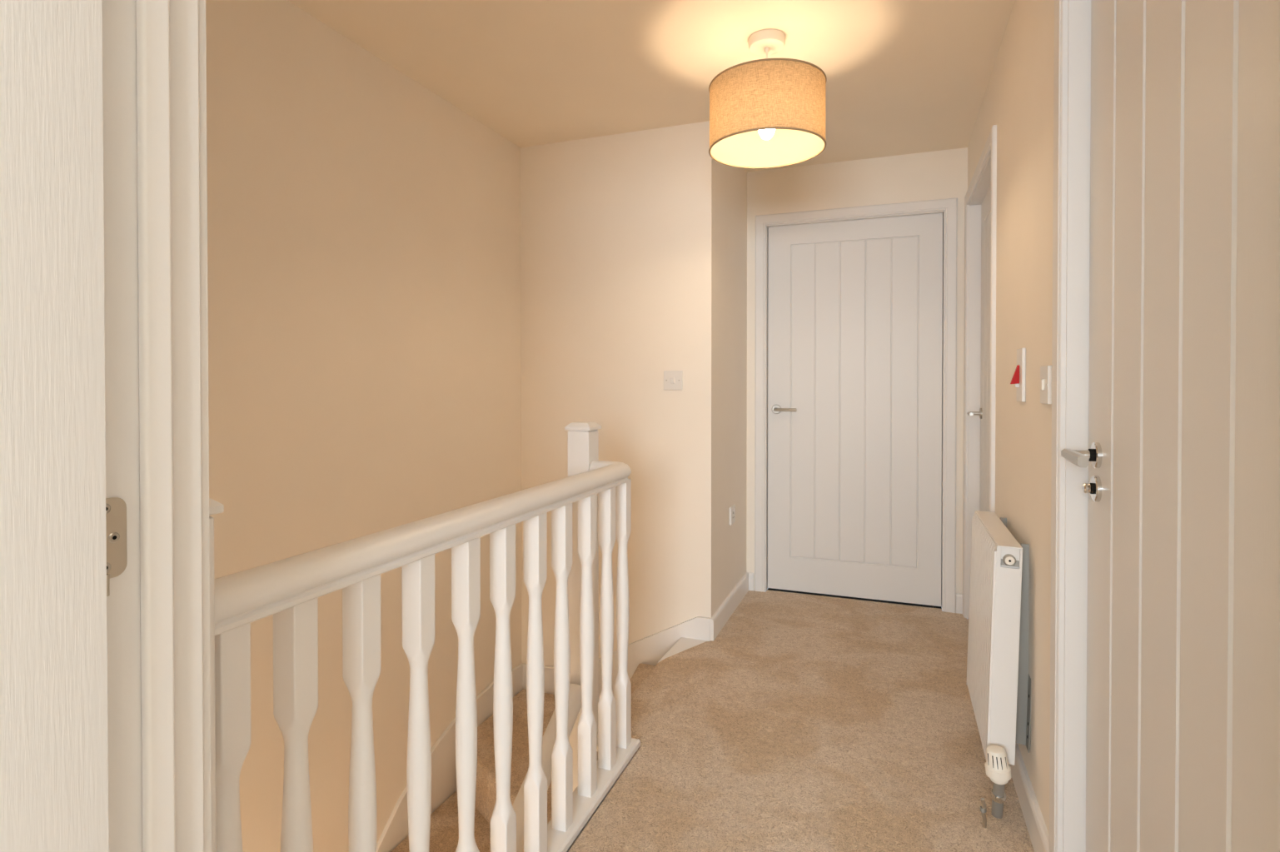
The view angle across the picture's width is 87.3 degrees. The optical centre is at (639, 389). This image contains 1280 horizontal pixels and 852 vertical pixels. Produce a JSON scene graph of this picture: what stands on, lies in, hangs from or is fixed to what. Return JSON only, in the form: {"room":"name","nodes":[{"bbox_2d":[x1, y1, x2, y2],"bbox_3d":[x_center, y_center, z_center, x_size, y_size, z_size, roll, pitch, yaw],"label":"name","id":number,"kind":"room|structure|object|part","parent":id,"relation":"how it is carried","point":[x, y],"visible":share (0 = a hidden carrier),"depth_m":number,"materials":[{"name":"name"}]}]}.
{"room":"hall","nodes":[
{"label":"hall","id":0,"kind":"room"},
{"bbox_2d":[0,0,211,851],"bbox_3d":[-0.188,0.110,0.066,0.974,2.079,0.950,0,1,21],"label":"door","id":1,"kind":"structure","parent":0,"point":[105,692],"depth_m":0.53,"materials":[{"name":"white paint"}]},
{"bbox_3d":[-0.449,0.125,0.564,0.002,0.068,0.032,0,1,21],"label":"hinge plate","id":2,"kind":"part","parent":1,"relation":"part of","materials":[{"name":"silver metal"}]},
{"bbox_3d":[-0.023,0.105,0.503,0.974,2.079,0.016,0,1,21],"label":"architrave","id":3,"kind":"part","parent":1,"relation":"part of","materials":[{"name":"white paint"}]},
{"bbox_2d":[205,0,521,851],"bbox_3d":[-1.384,1.211,1.400,0.100,4.790,4.420,0,1,21],"label":"wall","id":4,"kind":"structure","parent":0,"point":[364,287],"depth_m":2.28,"materials":[{"name":"beige paint"}]},
{"bbox_2d":[376,664,522,851],"bbox_3d":[-1.191,2.753,1.761,0.018,2.777,3.402,0,1,21],"label":"baseboard","id":5,"kind":"structure","parent":4,"relation":"attached to","point":[443,752],"depth_m":2.74,"materials":[{"name":"white wood"}]},
{"bbox_2d":[566,757,632,851],"bbox_3d":[0.485,1.279,2.050,1.220,0.200,3.246,0,1,21],"label":"baseboard","id":6,"kind":"structure","parent":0,"point":[631,758],"depth_m":1.90,"materials":[{"name":"white wood"}]},
{"bbox_2d":[520,120,747,666],"bbox_3d":[0.018,1.189,3.596,0.975,4.790,0.880,0,1,21],"label":"wall","id":7,"kind":"structure","parent":0,"point":[634,244],"depth_m":3.15,"materials":[{"name":"beige paint"}]},
{"bbox_2d":[520,616,710,698],"bbox_3d":[-0.140,1.379,3.178,0.975,0.717,0.018,0,1,21],"label":"baseboard","id":8,"kind":"structure","parent":7,"relation":"attached to","point":[649,649],"depth_m":3.09,"materials":[{"name":"white wood"}]},
{"bbox_2d":[663,370,682,389],"bbox_3d":[0.150,-0.044,3.056,0.088,0.088,0.013,0,1,21],"label":"light switch","id":9,"kind":"object","parent":7,"relation":"attached to","point":[672,379],"visible":1,"depth_m":3.05,"materials":[{"name":"white plastic"}]},
{"bbox_2d":[657,637,707,663],"bbox_3d":[0.190,1.144,2.881,0.140,0.043,0.302,0,1,21],"label":"trim","id":10,"kind":"structure","parent":7,"relation":"attached to","point":[683,644],"depth_m":2.94,"materials":[{"name":"white wood"}]},
{"bbox_2d":[710,572,748,641],"bbox_3d":[0.461,1.067,3.366,0.016,0.097,0.796,0,1,21],"label":"baseboard","id":11,"kind":"structure","parent":7,"relation":"attached to","point":[727,608],"depth_m":3.27,"materials":[{"name":"white wood"}]},
{"bbox_2d":[729,504,735,525],"bbox_3d":[0.466,0.629,3.374,0.016,0.088,0.088,0,1,21],"label":"wall socket","id":12,"kind":"object","parent":7,"relation":"attached to","point":[732,509],"visible":1,"depth_m":3.35,"materials":[{"name":"white plastic"}]},
{"bbox_2d":[288,0,1015,172],"bbox_3d":[-0.070,-1.222,0.228,4.500,0.100,7.200,0,1,21],"label":"ceiling","id":13,"kind":"structure","parent":0,"point":[903,77],"depth_m":2.39,"materials":[{"name":"paint"}]},
{"bbox_2d":[708,29,826,168],"bbox_3d":[0.430,-1.003,2.276,0.392,0.379,0.392,0,1,21],"label":"pendant lamp","id":14,"kind":"object","parent":13,"relation":"hanging from","point":[766,112],"visible":1,"depth_m":2.15,"materials":[{"name":"beige fabric"}]},
{"bbox_3d":[0.430,-0.891,2.277,0.060,0.080,0.060,0,1,21],"label":"light bulb","id":15,"kind":"part","parent":14,"relation":"part of","materials":[{"name":"white glass"}]},
{"bbox_2d":[567,587,1034,851],"bbox_3d":[0.535,1.154,2.083,1.350,0.050,3.346,0,1,21],"label":"floor","id":16,"kind":"structure","parent":0,"point":[807,724],"depth_m":2.14,"materials":[{"name":"beige carpet"}]},
{"bbox_2d":[209,498,224,851],"bbox_3d":[-0.558,0.632,0.759,0.097,1.020,0.118,0,1,21],"label":"newel post","id":17,"kind":"object","parent":16,"relation":"on","point":[215,507],"visible":0.14,"depth_m":0.79,"materials":[{"name":"white wood"}]},
{"bbox_3d":[-0.558,0.646,0.759,0.085,0.994,0.106,0,1,21],"label":"post","id":18,"kind":"part","parent":17,"relation":"part of","materials":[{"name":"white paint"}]},
{"bbox_2d":[214,460,640,851],"bbox_3d":[-0.316,0.683,1.484,0.142,0.904,1.419,0,1,21],"label":"balustrade","id":19,"kind":"object","parent":16,"relation":"on","point":[289,589],"visible":0.98,"depth_m":1.30,"materials":[{"name":"white wood"}]},
{"bbox_3d":[-0.318,0.260,1.478,0.138,0.058,1.415,0,1,21],"label":"handrail","id":20,"kind":"part","parent":19,"relation":"part of","materials":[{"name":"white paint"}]},
{"bbox_3d":[-0.316,1.124,1.488,0.142,0.022,1.419,0,1,21],"label":"rail","id":21,"kind":"part","parent":19,"relation":"part of","materials":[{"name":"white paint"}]},
{"bbox_2d":[766,589,968,622],"bbox_3d":[0.675,1.153,2.173,1.042,0.050,2.941,0,1,21],"label":"strips","id":22,"kind":"object","parent":16,"relation":"on","point":[767,590],"visible":0.21,"depth_m":3.54,"materials":[{"name":"silver metal"}]},
{"bbox_2d":[980,797,986,827],"bbox_3d":[0.890,1.096,1.738,0.016,0.073,0.013,0,1,36],"label":"pipe tail","id":23,"kind":"object","parent":16,"relation":"on","point":[983,809],"visible":1,"depth_m":1.73,"materials":[{"name":"silver metal"}]},
{"bbox_2d":[746,147,967,612],"bbox_3d":[1.176,-0.046,3.564,1.205,2.320,0.100,0,1,21],"label":"wall","id":24,"kind":"structure","parent":0,"point":[943,174],"depth_m":3.51,"materials":[{"name":"beige paint"}]},
{"bbox_2d":[748,572,753,590],"bbox_3d":[0.619,1.064,3.723,0.026,0.097,0.016,0,1,21],"label":"baseboard","id":25,"kind":"structure","parent":24,"relation":"attached to","point":[750,574],"depth_m":3.72,"materials":[{"name":"white wood"}]},
{"bbox_2d":[754,197,957,612],"bbox_3d":[1.124,0.077,3.569,1.010,2.073,0.130,0,1,21],"label":"door","id":26,"kind":"structure","parent":24,"relation":"in","point":[856,306],"depth_m":3.55,"materials":[{"name":"white paint"}]},
{"bbox_3d":[0.787,0.107,3.639,0.122,0.017,0.023,0,1,21],"label":"lever","id":27,"kind":"part","parent":26,"relation":"part of","materials":[{"name":"silver metal"}]},
{"bbox_2d":[956,592,962,613],"bbox_3d":[1.604,1.068,3.352,0.045,0.097,0.016,0,1,21],"label":"baseboard","id":28,"kind":"structure","parent":24,"relation":"attached to","point":[958,595],"depth_m":3.35,"materials":[{"name":"white wood"}]},
{"bbox_2d":[967,0,1054,833],"bbox_3d":[1.084,-0.028,1.755,0.100,2.320,3.351,0,1,21],"label":"wall","id":29,"kind":"structure","parent":0,"point":[1018,97],"depth_m":1.83,"materials":[{"name":"beige paint"}]},
{"bbox_2d":[962,124,996,618],"bbox_3d":[1.488,0.085,2.849,0.116,2.073,0.980,0,1,21],"label":"door","id":30,"kind":"structure","parent":29,"relation":"in","point":[980,199],"depth_m":3.23,"materials":[{"name":"white paint"}]},
{"bbox_3d":[1.559,0.112,3.160,0.023,0.017,0.122,0,1,21],"label":"lever","id":31,"kind":"part","parent":30,"relation":"part of","materials":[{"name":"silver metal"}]},
{"bbox_2d":[966,510,1030,765],"bbox_3d":[1.068,0.711,1.997,0.105,0.604,0.528,2,1,21],"label":"radiator","id":32,"kind":"object","parent":29,"relation":"attached to","point":[998,681],"visible":0.92,"depth_m":1.81,"materials":[{"name":"white metal"}]},
{"bbox_3d":[1.026,0.711,2.017,0.014,0.600,0.517,2,1,21],"label":"panel","id":33,"kind":"part","parent":32,"relation":"part of","materials":[{"name":"white metal"}]},
{"bbox_2d":[984,745,1011,818],"bbox_3d":[0.934,1.033,1.754,0.062,0.209,0.093,0,1,21],"label":"radiator valve","id":34,"kind":"object","parent":32,"relation":"attached to","point":[998,769],"visible":1,"depth_m":1.73,"materials":[{"name":"white plastic"}]},
{"bbox_2d":[975,510,1022,549],"bbox_3d":[1.062,0.411,2.000,0.058,0.005,0.519,2,1,21],"label":"grille","id":35,"kind":"object","parent":32,"relation":"attached to","point":[993,527],"depth_m":1.94,"materials":[{"name":"white metal"}]},
{"bbox_3d":[0.963,0.699,1.765,0.060,0.570,0.003,2,1,21],"label":"panel","id":36,"kind":"part","parent":32,"relation":"part of","materials":[{"name":"white metal"}]},
{"bbox_2d":[1002,553,1016,566],"bbox_3d":[0.970,0.447,1.761,0.030,0.030,0.018,0,1,21],"label":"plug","id":37,"kind":"object","parent":32,"relation":"attached to","point":[1008,560],"depth_m":1.75,"materials":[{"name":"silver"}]},
{"bbox_2d":[1010,348,1025,402],"bbox_3d":[1.069,-0.042,1.903,0.031,0.150,0.090,0,1,21],"label":"switch","id":38,"kind":"object","parent":29,"relation":"attached to","point":[1018,378],"visible":1,"depth_m":1.88,"materials":[{"name":"white plastic"}]},
{"bbox_3d":[1.079,-0.042,1.899,0.010,0.150,0.090,0,1,21],"label":"plate","id":39,"kind":"part","parent":38,"relation":"part of","materials":[{"name":"white plastic"}]},
{"bbox_2d":[1009,743,1049,851],"bbox_3d":[1.094,1.082,1.957,0.016,0.097,0.975,0,1,21],"label":"baseboard","id":40,"kind":"structure","parent":29,"relation":"attached to","point":[1036,826],"depth_m":1.72,"materials":[{"name":"white wood"}]},
{"bbox_2d":[1040,365,1051,404],"bbox_3d":[0.959,-0.012,1.590,0.016,0.090,0.088,0,1,21],"label":"light switch","id":41,"kind":"object","parent":29,"relation":"attached to","point":[1045,371],"visible":0.93,"depth_m":1.56,"materials":[{"name":"white plastic"}]},
{"bbox_2d":[1049,0,1279,851],"bbox_3d":[0.790,0.103,1.009,0.122,2.073,0.983,0,1,21],"label":"door","id":42,"kind":"structure","parent":29,"relation":"in","point":[1165,606],"depth_m":1.02,"materials":[{"name":"white paint"}]},
{"bbox_3d":[0.848,0.132,1.308,0.018,0.024,0.130,0,1,21],"label":"lever","id":43,"kind":"part","parent":42,"relation":"part of","materials":[{"name":"silver metal"}]},
{"bbox_3d":[0.899,0.197,1.346,0.016,0.021,0.021,0,1,21],"label":"turn knob","id":44,"kind":"part","parent":42,"relation":"part of","materials":[{"name":"silver metal"}]},
{"bbox_3d":[-0.339,3.660,1.031,2.335,0.100,4.420,0,1,21],"label":"floor","id":45,"kind":"structure","parent":0,"visible":0},
{"bbox_2d":[391,663,655,851],"bbox_3d":[-0.700,2.460,1.781,0.885,2.364,3.012,0,1,21],"label":"staircase","id":46,"kind":"structure","parent":45,"relation":"on","point":[444,832],"depth_m":2.66,"materials":[{"name":"beige carpet"}]},
{"bbox_2d":[564,421,601,791],"bbox_3d":[-0.181,0.986,2.152,0.087,1.765,0.088,0,1,21],"label":"newel post","id":47,"kind":"object","parent":46,"relation":"on","point":[583,436],"visible":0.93,"depth_m":2.12,"materials":[{"name":"white wood"}]},
{"bbox_2d":[512,682,581,851],"bbox_3d":[-0.536,1.537,1.219,0.072,1.227,1.931,0,1,21],"label":"stair handrail","id":48,"kind":"object","parent":47,"relation":"attached to","point":[575,699],"visible":0.32,"depth_m":1.92,"materials":[{"name":"white wood"}]}
]}

